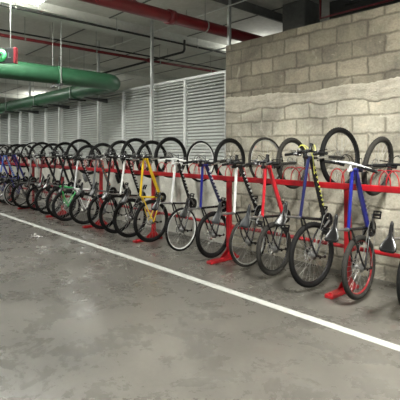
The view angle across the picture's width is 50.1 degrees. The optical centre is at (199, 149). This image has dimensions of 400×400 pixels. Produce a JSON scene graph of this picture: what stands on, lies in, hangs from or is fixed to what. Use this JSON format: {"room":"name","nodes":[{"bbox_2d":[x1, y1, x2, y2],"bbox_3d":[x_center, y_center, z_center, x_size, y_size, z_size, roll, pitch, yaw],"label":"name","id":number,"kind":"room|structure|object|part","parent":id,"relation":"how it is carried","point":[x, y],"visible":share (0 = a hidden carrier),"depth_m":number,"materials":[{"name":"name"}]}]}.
{"room":"parking garage","nodes":[
{"label":"parking garage","id":0,"kind":"room"},
{"bbox_2d":[1,113,28,151],"bbox_3d":[-18.969,-0.550,26.131,17.000,4.300,0.200,0,0,-42],"label":"wall","id":1,"kind":"structure","parent":0,"point":[16,113],"depth_m":31.05,"materials":[{"name":"metal"}]},
{"bbox_2d":[26,0,150,54],"bbox_3d":[-6.339,-2.696,13.690,0.035,0.012,35.200,0,0,-42],"label":"trim","id":2,"kind":"structure","parent":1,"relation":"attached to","point":[147,0],"depth_m":9.89,"materials":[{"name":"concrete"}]},
{"bbox_2d":[1,7,282,92],"bbox_3d":[-4.784,-2.696,15.101,0.035,0.012,35.200,0,0,-42],"label":"trim","id":3,"kind":"structure","parent":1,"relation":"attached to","point":[281,7],"depth_m":10.05,"materials":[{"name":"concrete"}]},
{"bbox_2d":[120,58,225,81],"bbox_3d":[-3.006,-2.696,16.713,0.035,0.012,35.200,0,0,-42],"label":"trim","id":4,"kind":"structure","parent":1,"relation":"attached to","point":[223,58],"depth_m":14.13,"materials":[{"name":"metal"}]},
{"bbox_2d":[34,83,223,159],"bbox_3d":[-3.228,-0.550,21.573,0.200,4.300,27.700,0,0,-42],"label":"wall","id":5,"kind":"structure","parent":0,"point":[221,83],"depth_m":20.54,"materials":[{"name":"grey metal"}]},
{"bbox_2d":[0,93,96,104],"bbox_3d":[-12.051,-2.620,18.501,17.000,0.160,0.550,0,0,-42],"label":"trim","id":6,"kind":"structure","parent":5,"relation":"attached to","point":[7,96],"depth_m":20.99,"materials":[{"name":"metal"}]},
{"bbox_2d":[0,78,147,97],"bbox_3d":[-8.961,-2.620,15.093,17.000,0.160,0.550,0,0,-42],"label":"trim","id":7,"kind":"structure","parent":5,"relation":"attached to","point":[11,82],"depth_m":16.97,"materials":[{"name":"metal"}]},
{"bbox_2d":[0,0,226,57],"bbox_3d":[-2.781,-2.620,8.277,17.000,0.160,0.550,0,0,-42],"label":"trim","id":8,"kind":"structure","parent":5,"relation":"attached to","point":[44,7],"depth_m":8.83,"materials":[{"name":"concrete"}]},
{"bbox_2d":[18,54,214,87],"bbox_3d":[-5.871,-2.620,11.685,17.000,0.160,0.550,0,0,-42],"label":"trim","id":9,"kind":"structure","parent":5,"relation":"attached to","point":[23,58],"depth_m":13.81,"materials":[{"name":"metal"}]},
{"bbox_2d":[0,0,334,113],"bbox_3d":[-7.080,-2.760,13.019,17.000,0.120,35.200,0,0,-42],"label":"ceiling","id":10,"kind":"structure","parent":0,"point":[258,25],"depth_m":10.18,"materials":[{"name":"concrete"}]},
{"bbox_2d":[0,0,17,63],"bbox_3d":[-3.147,-2.036,6.816,0.474,1.328,0.083,0,0,6],"label":"exit sign","id":11,"kind":"object","parent":10,"relation":"hanging from","point":[7,55],"visible":1,"depth_m":6.79,"materials":[{"name":"green"}]},
{"bbox_3d":[-3.164,-1.500,6.824,0.440,0.240,0.050,0,0,6],"label":"sign panel","id":12,"kind":"part","parent":11,"relation":"part of","materials":[{"name":"plastic"}]},
{"bbox_3d":[-3.014,-2.150,6.809,0.009,1.100,0.010,0,0,6],"label":"hanger rod","id":13,"kind":"part","parent":11,"relation":"part of","materials":[{"name":"white metal"}]},
{"bbox_2d":[18,0,45,4],"bbox_3d":[-3.096,-2.555,6.615,1.400,0.289,0.360,0,0,-42],"label":"ceiling lamp","id":14,"kind":"object","parent":10,"relation":"hanging from","point":[36,2],"visible":1,"depth_m":7.01,"materials":[{"name":"white plastic"}]},
{"bbox_2d":[0,22,119,113],"bbox_3d":[-13.161,-1.978,14.700,10.250,1.445,23.540,0,0,-42],"label":"duct","id":15,"kind":"object","parent":10,"relation":"hanging from","point":[81,83],"visible":0.93,"depth_m":8.88,"materials":[{"name":"metal"}]},
{"bbox_2d":[19,110,38,113],"bbox_3d":[-5.398,-1.200,13.464,0.630,0.100,0.060,0,0,-42],"label":"support","id":16,"kind":"object","parent":15,"relation":"attached to","point":[29,111],"visible":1,"depth_m":13.50,"materials":[{"name":"metal"}]},
{"bbox_3d":[-2.972,-1.978,8.637,0.014,1.445,0.012,0,0,-42],"label":"hanger rod","id":17,"kind":"part","parent":15,"relation":"part of","materials":[{"name":"grey metal"}]},
{"bbox_2d":[47,104,68,108],"bbox_3d":[-3.920,-1.200,11.834,0.630,0.100,0.060,0,0,-42],"label":"support","id":18,"kind":"object","parent":15,"relation":"attached to","point":[55,105],"visible":1,"depth_m":11.87,"materials":[{"name":"metal"}]},
{"bbox_3d":[-3.285,-1.978,10.790,0.014,1.445,0.012,0,0,-42],"label":"hanger rod","id":19,"kind":"part","parent":15,"relation":"part of","materials":[{"name":"grey metal"}]},
{"bbox_2d":[83,97,107,102],"bbox_3d":[-2.510,-1.200,10.278,0.630,0.100,0.060,0,0,-42],"label":"support","id":20,"kind":"object","parent":15,"relation":"attached to","point":[90,98],"visible":1,"depth_m":10.32,"materials":[{"name":"metal"}]},
{"bbox_2d":[0,33,216,72],"bbox_3d":[-3.820,-2.447,9.274,16.800,0.506,3.928,0,0,-42],"label":"pipe","id":21,"kind":"object","parent":10,"relation":"hanging from","point":[144,60],"visible":0.88,"depth_m":10.06,"materials":[{"name":"metal"}]},
{"bbox_2d":[0,0,225,53],"bbox_3d":[-2.586,-2.561,7.914,16.800,0.279,0.058,0,0,-42],"label":"conduit","id":22,"kind":"object","parent":10,"relation":"hanging from","point":[15,7],"visible":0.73,"depth_m":8.42,"materials":[{"name":"metal"}]},
{"bbox_2d":[0,29,225,69],"bbox_3d":[-3.527,-2.538,8.951,16.800,0.325,0.050,0,0,-42],"label":"conduit","id":23,"kind":"object","parent":10,"relation":"attached to","point":[49,38],"visible":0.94,"depth_m":9.99,"materials":[{"name":"metal"}]},
{"bbox_2d":[67,0,246,61],"bbox_3d":[-1.101,-2.591,9.194,0.036,0.218,7.900,0,0,-42],"label":"cable","id":24,"kind":"object","parent":10,"relation":"hanging from","point":[122,42],"visible":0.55,"depth_m":8.86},
{"bbox_2d":[78,0,262,41],"bbox_3d":[-1.189,-2.341,6.373,16.800,0.717,0.614,0,0,-42],"label":"pipe","id":25,"kind":"object","parent":10,"relation":"hanging from","point":[170,17],"visible":0.5,"depth_m":6.68,"materials":[{"name":"metal"}]},
{"bbox_2d":[115,47,225,75],"bbox_3d":[-0.241,-2.400,10.985,0.032,0.031,9.400,0,0,-42],"label":"cable","id":26,"kind":"object","parent":10,"relation":"hanging from","point":[224,47],"visible":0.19,"depth_m":11.20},
{"bbox_2d":[212,0,282,22],"bbox_3d":[2.420,-2.620,9.241,8.000,0.160,0.050,0,0,-42],"label":"beam","id":27,"kind":"structure","parent":10,"relation":"attached to","point":[246,6],"depth_m":7.96,"materials":[{"name":"concrete"}]},
{"bbox_2d":[319,0,394,19],"bbox_3d":[2.997,-2.414,6.073,0.044,0.472,2.971,0,0,-42],"label":"pipe","id":28,"kind":"object","parent":10,"relation":"hanging from","point":[320,1],"visible":1,"depth_m":6.80,"materials":[{"name":"red paint"}]},
{"bbox_2d":[0,193,399,399],"bbox_3d":[-7.080,1.650,13.019,17.000,0.100,35.200,0,0,-42],"label":"floor","id":29,"kind":"structure","parent":0,"point":[79,320],"depth_m":3.90,"materials":[{"name":"concrete"}]},
{"bbox_2d":[0,157,399,299],"bbox_3d":[-2.044,0.900,8.811,0.588,1.396,18.200,0,0,-42],"label":"bicycle rack","id":30,"kind":"object","parent":29,"relation":"on","point":[226,256],"visible":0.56,"depth_m":6.01,"materials":[{"name":"red metal"}]},
{"bbox_2d":[0,144,12,164],"bbox_3d":[-6.781,0.685,13.945,0.430,1.755,1.340,0,0,39],"label":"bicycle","id":31,"kind":"object","parent":30,"relation":"on","point":[0,144],"visible":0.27,"depth_m":14.19,"materials":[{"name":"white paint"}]},
{"bbox_2d":[0,144,19,196],"bbox_3d":[-6.426,0.690,13.506,0.566,1.740,1.326,0,0,31],"label":"bicycle","id":32,"kind":"object","parent":30,"relation":"on","point":[3,174],"visible":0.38,"depth_m":13.62,"materials":[{"name":"blue paint"}]},
{"bbox_2d":[0,144,28,200],"bbox_3d":[-5.938,0.685,12.988,0.568,1.755,1.316,0,0,34],"label":"bicycle","id":33,"kind":"object","parent":30,"relation":"on","point":[13,145],"visible":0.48,"depth_m":12.96,"materials":[{"name":"blue paint"}]},
{"bbox_2d":[0,144,35,203],"bbox_3d":[-5.465,0.692,12.463,1.337,1.740,0.522,0,0,-28],"label":"bicycle","id":34,"kind":"object","parent":30,"relation":"on","point":[20,145],"visible":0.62,"depth_m":12.48,"materials":[{"name":"black paint"}]},
{"bbox_2d":[0,142,45,205],"bbox_3d":[-5.070,0.670,12.041,0.567,1.780,1.326,0,0,31],"label":"bicycle","id":35,"kind":"object","parent":30,"relation":"on","point":[17,193],"visible":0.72,"depth_m":11.89,"materials":[{"name":"black rubber"}]},
{"bbox_3d":[-5.132,0.934,11.868,0.148,0.469,0.458,0,-23,47],"label":"frame","id":36,"kind":"part","parent":35,"relation":"part of","materials":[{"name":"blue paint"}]},
{"bbox_2d":[3,142,52,207],"bbox_3d":[-4.644,0.669,11.595,0.496,1.784,1.340,0,0,38],"label":"bicycle","id":37,"kind":"object","parent":30,"relation":"on","point":[33,179],"visible":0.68,"depth_m":11.46,"materials":[{"name":"black rubber"}]},
{"bbox_3d":[-4.735,0.934,11.432,0.458,0.469,0.148,28,-17,-35],"label":"frame","id":38,"kind":"part","parent":37,"relation":"part of","materials":[{"name":"black paint"}]},
{"bbox_2d":[15,143,63,210],"bbox_3d":[-4.148,0.690,11.031,0.580,1.745,1.234,0,0,34],"label":"bicycle","id":39,"kind":"object","parent":30,"relation":"on","point":[29,156],"visible":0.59,"depth_m":10.90,"materials":[{"name":"black rubber"}]},
{"bbox_2d":[25,142,77,214],"bbox_3d":[-3.659,0.680,10.483,0.567,1.766,1.301,0,0,33],"label":"bicycle","id":40,"kind":"object","parent":30,"relation":"on","point":[52,157],"visible":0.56,"depth_m":10.32,"materials":[{"name":"black paint"}]},
{"bbox_2d":[37,139,94,217],"bbox_3d":[-3.114,0.650,9.908,0.459,1.824,1.379,0,0,34],"label":"bicycle","id":41,"kind":"object","parent":30,"relation":"on","point":[70,183],"visible":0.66,"depth_m":9.75,"materials":[{"name":"black rubber"}]},
{"bbox_3d":[-3.210,0.923,9.726,0.148,0.469,0.458,0,-24,46],"label":"frame","id":42,"kind":"part","parent":41,"relation":"part of","materials":[{"name":"black paint"}]},
{"bbox_2d":[42,145,102,220],"bbox_3d":[-2.830,0.720,9.516,0.455,1.674,1.368,0,0,37],"label":"bicycle","id":43,"kind":"object","parent":30,"relation":"on","point":[47,185],"visible":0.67,"depth_m":9.38,"materials":[{"name":"black rubber"}]},
{"bbox_3d":[-2.953,0.949,9.351,0.458,0.469,0.148,35,-22,-36],"label":"frame","id":44,"kind":"part","parent":43,"relation":"part of","materials":[{"name":"green paint"}]},
{"bbox_2d":[57,143,116,223],"bbox_3d":[-2.424,0.703,9.097,0.566,1.720,1.280,0,0,35],"label":"bicycle","id":45,"kind":"object","parent":30,"relation":"on","point":[77,158],"visible":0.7,"depth_m":8.97,"materials":[{"name":"black rubber"}]},
{"bbox_3d":[-2.484,0.960,8.948,0.458,0.469,0.148,27,-17,-36],"label":"frame","id":46,"kind":"part","parent":45,"relation":"part of","materials":[{"name":"white paint"}]},
{"bbox_2d":[76,140,134,228],"bbox_3d":[-1.900,0.680,8.550,0.494,1.765,1.312,0,0,33],"label":"bicycle","id":47,"kind":"object","parent":30,"relation":"on","point":[81,192],"visible":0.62,"depth_m":8.38,"materials":[{"name":"grey paint"}]},
{"bbox_3d":[-1.964,0.946,8.391,0.148,0.469,0.458,0,-22,46],"label":"frame","id":48,"kind":"part","parent":47,"relation":"part of","materials":[{"name":"grey paint"}]},
{"bbox_2d":[89,138,151,233],"bbox_3d":[-1.430,0.662,8.060,1.370,1.802,0.519,0,0,-32],"label":"bicycle","id":49,"kind":"object","parent":30,"relation":"on","point":[118,176],"visible":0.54,"depth_m":8.00,"materials":[{"name":"black rubber"}]},
{"bbox_3d":[-1.608,0.923,7.968,0.148,0.469,0.458,0,-24,46],"label":"frame","id":50,"kind":"part","parent":49,"relation":"part of","materials":[{"name":"black paint"}]},
{"bbox_2d":[115,173,120,183],"bbox_3d":[-1.537,0.537,8.033,0.129,0.202,0.076,0,0,-42],"label":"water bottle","id":51,"kind":"object","parent":49,"relation":"on","point":[118,176],"depth_m":8.01,"materials":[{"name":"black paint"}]},
{"bbox_2d":[101,140,166,237],"bbox_3d":[-1.114,0.690,7.666,1.347,1.745,0.495,0,0,-29],"label":"bicycle","id":52,"kind":"object","parent":30,"relation":"on","point":[107,196],"visible":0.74,"depth_m":7.63,"materials":[{"name":"black paint"}]},
{"bbox_3d":[-1.290,0.943,7.595,0.458,0.469,0.148,31,-19,-37],"label":"frame","id":53,"kind":"part","parent":52,"relation":"part of","materials":[{"name":"black paint"}]},
{"bbox_2d":[121,137,186,241],"bbox_3d":[-0.811,0.665,7.370,0.514,1.796,1.322,0,0,34],"label":"bicycle","id":54,"kind":"object","parent":30,"relation":"on","point":[141,156],"visible":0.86,"depth_m":7.25,"materials":[{"name":"yellow paint"}]},
{"bbox_3d":[-0.880,0.936,7.207,0.458,0.469,0.148,28,-18,-39],"label":"frame","id":55,"kind":"part","parent":54,"relation":"part of","materials":[{"name":"yellow paint"}]},
{"bbox_2d":[151,141,213,250],"bbox_3d":[-0.290,0.705,6.720,0.565,1.710,1.283,0,0,27],"label":"bicycle","id":56,"kind":"object","parent":30,"relation":"on","point":[192,201],"visible":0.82,"depth_m":6.60,"materials":[{"name":"black paint"}]},
{"bbox_3d":[-0.333,0.960,6.563,0.148,0.469,0.458,0,-22,44],"label":"frame","id":57,"kind":"part","parent":56,"relation":"part of","materials":[{"name":"black paint"}]},
{"bbox_3d":[-2.094,0.400,8.766,0.042,0.068,18.200,0,0,-42],"label":"rail","id":58,"kind":"part","parent":30,"relation":"part of","materials":[{"name":"red metal"}]},
{"bbox_3d":[-1.846,1.140,8.991,0.052,0.052,18.200,0,0,-42],"label":"rail","id":59,"kind":"part","parent":30,"relation":"part of","materials":[{"name":"red metal"}]},
{"bbox_2d":[179,138,244,257],"bbox_3d":[0.150,0.690,6.284,0.567,1.745,1.233,0,0,32],"label":"bicycle","id":60,"kind":"object","parent":30,"relation":"on","point":[183,214],"visible":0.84,"depth_m":6.17,"materials":[{"name":"black paint"}]},
{"bbox_3d":[0.125,0.966,6.147,0.458,0.469,0.148,24,-16,-40],"label":"frame","id":61,"kind":"part","parent":60,"relation":"part of","materials":[{"name":"black paint"}]},
{"bbox_2d":[211,137,282,266],"bbox_3d":[0.689,0.691,5.719,1.252,1.738,0.463,0,0,-26],"label":"bicycle","id":62,"kind":"object","parent":30,"relation":"on","point":[257,209],"visible":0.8,"depth_m":5.67,"materials":[{"name":"black paint"}]},
{"bbox_3d":[0.341,0.820,5.484,0.241,0.041,0.040,0,0,-37],"label":"seat post","id":63,"kind":"part","parent":62,"relation":"part of","materials":[{"name":"metal"}]},
{"bbox_3d":[0.571,0.966,5.658,0.458,0.469,0.148,22,-13,-35],"label":"frame","id":64,"kind":"part","parent":62,"relation":"part of","materials":[{"name":"black paint"}]},
{"bbox_2d":[240,137,305,275],"bbox_3d":[0.916,0.698,5.426,0.512,1.729,1.272,0,0,34],"label":"bicycle","id":65,"kind":"object","parent":30,"relation":"on","point":[245,222],"visible":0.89,"depth_m":5.30,"materials":[{"name":"black paint"}]},
{"bbox_3d":[0.658,0.806,5.092,0.242,0.048,0.040,0,0,-42],"label":"seat post","id":66,"kind":"part","parent":65,"relation":"part of","materials":[{"name":"metal"}]},
{"bbox_3d":[0.867,0.962,5.281,0.458,0.469,0.148,27,-17,-39],"label":"frame","id":67,"kind":"part","parent":65,"relation":"part of","materials":[{"name":"black paint"}]},
{"bbox_2d":[274,127,359,287],"bbox_3d":[1.341,0.638,4.980,0.585,1.829,1.385,0,0,39],"label":"bicycle","id":68,"kind":"object","parent":30,"relation":"on","point":[280,221],"visible":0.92,"depth_m":4.85,"materials":[{"name":"black paint"}]},
{"bbox_3d":[1.001,0.731,4.650,0.242,0.068,0.040,0,0,-35],"label":"seat post","id":69,"kind":"part","parent":68,"relation":"part of","materials":[{"name":"metal"}]},
{"bbox_3d":[1.097,0.032,4.932,0.053,0.072,0.173,30,-19,-31],"label":"brake lever","id":70,"kind":"part","parent":68,"relation":"part of","materials":[{"name":"black paint"}]},
{"bbox_2d":[308,143,313,150],"bbox_3d":[1.224,-0.030,4.720,0.064,0.075,0.048,30,-19,-31],"label":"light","id":71,"kind":"object","parent":68,"relation":"on","point":[311,145],"depth_m":4.70,"materials":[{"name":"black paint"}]},
{"bbox_3d":[1.219,0.911,4.803,0.458,0.469,0.148,30,-17,-31],"label":"frame","id":72,"kind":"part","parent":68,"relation":"part of","materials":[{"name":"black paint"}]},
{"bbox_3d":[1.426,0.978,4.893,0.223,0.536,0.009,30,-17,-31],"label":"chain","id":73,"kind":"part","parent":68,"relation":"part of","materials":[{"name":"metal"}]},
{"bbox_2d":[324,136,393,299],"bbox_3d":[1.673,0.705,4.577,0.562,1.715,1.284,0,0,33],"label":"bicycle","id":74,"kind":"object","parent":30,"relation":"on","point":[332,235],"visible":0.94,"depth_m":4.47,"materials":[{"name":"black paint"}]},
{"bbox_3d":[1.431,0.118,4.473,0.173,0.072,0.053,13,-12,47],"label":"brake lever","id":75,"kind":"part","parent":74,"relation":"part of","materials":[{"name":"black paint"}]},
{"bbox_3d":[1.405,0.797,4.244,0.242,0.054,0.040,0,0,-42],"label":"seat post","id":76,"kind":"part","parent":74,"relation":"part of","materials":[{"name":"metal"}]},
{"bbox_3d":[1.611,0.960,4.431,0.458,0.469,0.148,28,-19,-39],"label":"frame","id":77,"kind":"part","parent":74,"relation":"part of","materials":[{"name":"black paint"}]},
{"bbox_3d":[1.647,0.169,4.232,0.173,0.072,0.053,13,-12,47],"label":"brake lever","id":78,"kind":"part","parent":74,"relation":"part of","materials":[{"name":"black paint"}]},
{"bbox_3d":[1.808,1.014,4.547,0.223,0.536,0.009,28,-19,-39],"label":"chain","id":79,"kind":"part","parent":74,"relation":"part of","materials":[{"name":"metal"}]},
{"bbox_3d":[1.839,0.760,4.543,0.027,0.170,0.079,0,0,35],"label":"crank arm","id":80,"kind":"part","parent":74,"relation":"part of","materials":[{"name":"metal"}]},
{"bbox_2d":[373,155,399,304],"bbox_3d":[2.031,0.701,4.184,0.565,1.724,1.272,0,0,32],"label":"bicycle","id":81,"kind":"object","parent":30,"relation":"on","point":[388,245],"visible":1,"depth_m":3.77,"materials":[{"name":"black paint"}]},
{"bbox_3d":[1.788,0.134,4.077,0.053,0.072,0.173,28,-15,-40],"label":"brake lever","id":82,"kind":"part","parent":81,"relation":"part of","materials":[{"name":"black paint"}]},
{"bbox_2d":[0,213,399,351],"bbox_3d":[-7.076,1.599,13.022,0.100,0.004,35.200,0,0,-42],"label":"painted line","id":83,"kind":"object","parent":29,"relation":"on","point":[289,311],"depth_m":4.67,"materials":[{"name":"white paint"}]},
{"bbox_2d":[283,0,319,30],"bbox_3d":[1.875,-0.550,7.936,0.500,4.300,0.500,0,0,-42],"label":"concrete column","id":84,"kind":"structure","parent":29,"relation":"on","point":[299,13],"depth_m":7.75,"materials":[{"name":"grey concrete"}]},
{"bbox_2d":[0,2,399,282],"bbox_3d":[-5.724,-0.083,14.248,0.260,3.365,35.200,0,0,-42],"label":"wall","id":85,"kind":"structure","parent":0,"point":[367,121],"depth_m":6.06,"materials":[{"name":"concrete"}]},
{"bbox_2d":[0,113,7,151],"bbox_3d":[-7.460,-0.595,16.296,0.075,1.630,1.123,0,0,-42],"label":"louvres","id":86,"kind":"object","parent":85,"relation":"on","point":[2,114],"visible":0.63,"depth_m":16.30,"materials":[{"name":"grey metal"}]},
{"bbox_2d":[8,110,18,152],"bbox_3d":[-6.704,-0.595,15.462,0.075,1.630,1.123,0,0,-42],"label":"louvres","id":87,"kind":"object","parent":85,"relation":"on","point":[9,115],"visible":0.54,"depth_m":15.56,"materials":[{"name":"grey metal"}]},
{"bbox_2d":[19,108,28,154],"bbox_3d":[-5.948,-0.595,14.629,0.075,1.630,1.123,0,0,-42],"label":"louvres","id":88,"kind":"object","parent":85,"relation":"on","point":[20,113],"visible":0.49,"depth_m":14.78,"materials":[{"name":"grey metal"}]},
{"bbox_2d":[29,81,30,149],"bbox_3d":[-5.538,-1.240,13.931,0.110,2.920,0.075,0,0,-42],"label":"steel post","id":89,"kind":"object","parent":85,"relation":"on","point":[29,81],"visible":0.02,"depth_m":13.89,"materials":[{"name":"grey metal"}]},
{"bbox_2d":[31,105,44,156],"bbox_3d":[-5.192,-0.595,13.795,0.075,1.630,1.123,0,0,-42],"label":"louvres","id":90,"kind":"object","parent":85,"relation":"on","point":[33,130],"visible":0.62,"depth_m":13.86,"materials":[{"name":"grey metal"}]},
{"bbox_2d":[45,103,57,155],"bbox_3d":[-4.437,-0.595,12.962,0.075,1.630,1.123,0,0,-42],"label":"louvres","id":91,"kind":"object","parent":85,"relation":"on","point":[47,110],"visible":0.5,"depth_m":13.13,"materials":[{"name":"grey metal"}]},
{"bbox_2d":[57,56,60,157],"bbox_3d":[-4.027,-1.240,12.264,0.110,2.920,0.075,0,0,-42],"label":"steel post","id":92,"kind":"object","parent":85,"relation":"on","point":[59,57],"visible":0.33,"depth_m":12.25,"materials":[{"name":"grey metal"}]},
{"bbox_2d":[61,100,77,156],"bbox_3d":[-3.681,-0.595,12.129,0.075,1.630,1.123,0,0,-42],"label":"louvres","id":93,"kind":"object","parent":85,"relation":"on","point":[63,138],"visible":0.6,"depth_m":12.15,"materials":[{"name":"grey metal"}]},
{"bbox_2d":[78,95,96,157],"bbox_3d":[-2.925,-0.595,11.295,0.075,1.630,1.123,0,0,-42],"label":"louvres","id":94,"kind":"object","parent":85,"relation":"on","point":[80,118],"visible":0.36,"depth_m":11.39,"materials":[{"name":"grey metal"}]},
{"bbox_2d":[97,41,99,155],"bbox_3d":[-2.515,-1.240,10.597,0.110,2.920,0.075,0,0,-42],"label":"steel post","id":95,"kind":"object","parent":85,"relation":"on","point":[98,42],"visible":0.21,"depth_m":10.58,"materials":[{"name":"grey metal"}]},
{"bbox_2d":[100,90,121,158],"bbox_3d":[-2.170,-0.595,10.462,0.075,1.630,1.123,0,0,-42],"label":"louvres","id":96,"kind":"object","parent":85,"relation":"on","point":[119,91],"visible":0.54,"depth_m":10.47,"materials":[{"name":"grey metal"}]},
{"bbox_2d":[122,85,149,158],"bbox_3d":[-1.414,-0.595,9.628,0.075,1.630,1.123,0,0,-42],"label":"louvres","id":97,"kind":"object","parent":85,"relation":"on","point":[125,91],"visible":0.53,"depth_m":9.67,"materials":[{"name":"grey metal"}]},
{"bbox_2d":[150,20,153,157],"bbox_3d":[-1.004,-1.240,8.930,0.110,2.920,0.075,0,0,-42],"label":"steel post","id":98,"kind":"object","parent":85,"relation":"on","point":[151,21],"visible":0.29,"depth_m":8.91,"materials":[{"name":"grey metal"}]},
{"bbox_2d":[154,78,183,160],"bbox_3d":[-0.658,-0.595,8.795,0.075,1.630,1.123,0,0,-42],"label":"louvres","id":99,"kind":"object","parent":85,"relation":"on","point":[179,81],"visible":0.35,"depth_m":8.74,"materials":[{"name":"grey metal"}]},
{"bbox_2d":[184,70,225,162],"bbox_3d":[0.097,-0.595,7.962,0.075,1.630,1.123,0,0,-42],"label":"louvres","id":100,"kind":"object","parent":85,"relation":"on","point":[187,143],"visible":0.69,"depth_m":7.96,"materials":[{"name":"grey metal"}]},
{"bbox_2d":[227,0,230,45],"bbox_3d":[0.511,-1.240,7.490,0.110,2.920,0.075,0,0,-42],"label":"steel post","id":101,"kind":"object","parent":85,"relation":"on","point":[229,7],"visible":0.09,"depth_m":7.47,"materials":[{"name":"grey metal"}]},
{"bbox_2d":[225,77,399,113],"bbox_3d":[3.212,-0.743,4.182,0.031,0.309,8.280,0,0,-42],"label":"trim","id":102,"kind":"structure","parent":85,"relation":"attached to","point":[380,90],"depth_m":5.86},
{"bbox_2d":[330,0,399,19],"bbox_3d":[4.857,-0.550,5.214,0.200,4.300,7.200,0,0,-42],"label":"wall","id":103,"kind":"structure","parent":0,"point":[336,6],"depth_m":7.51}
]}

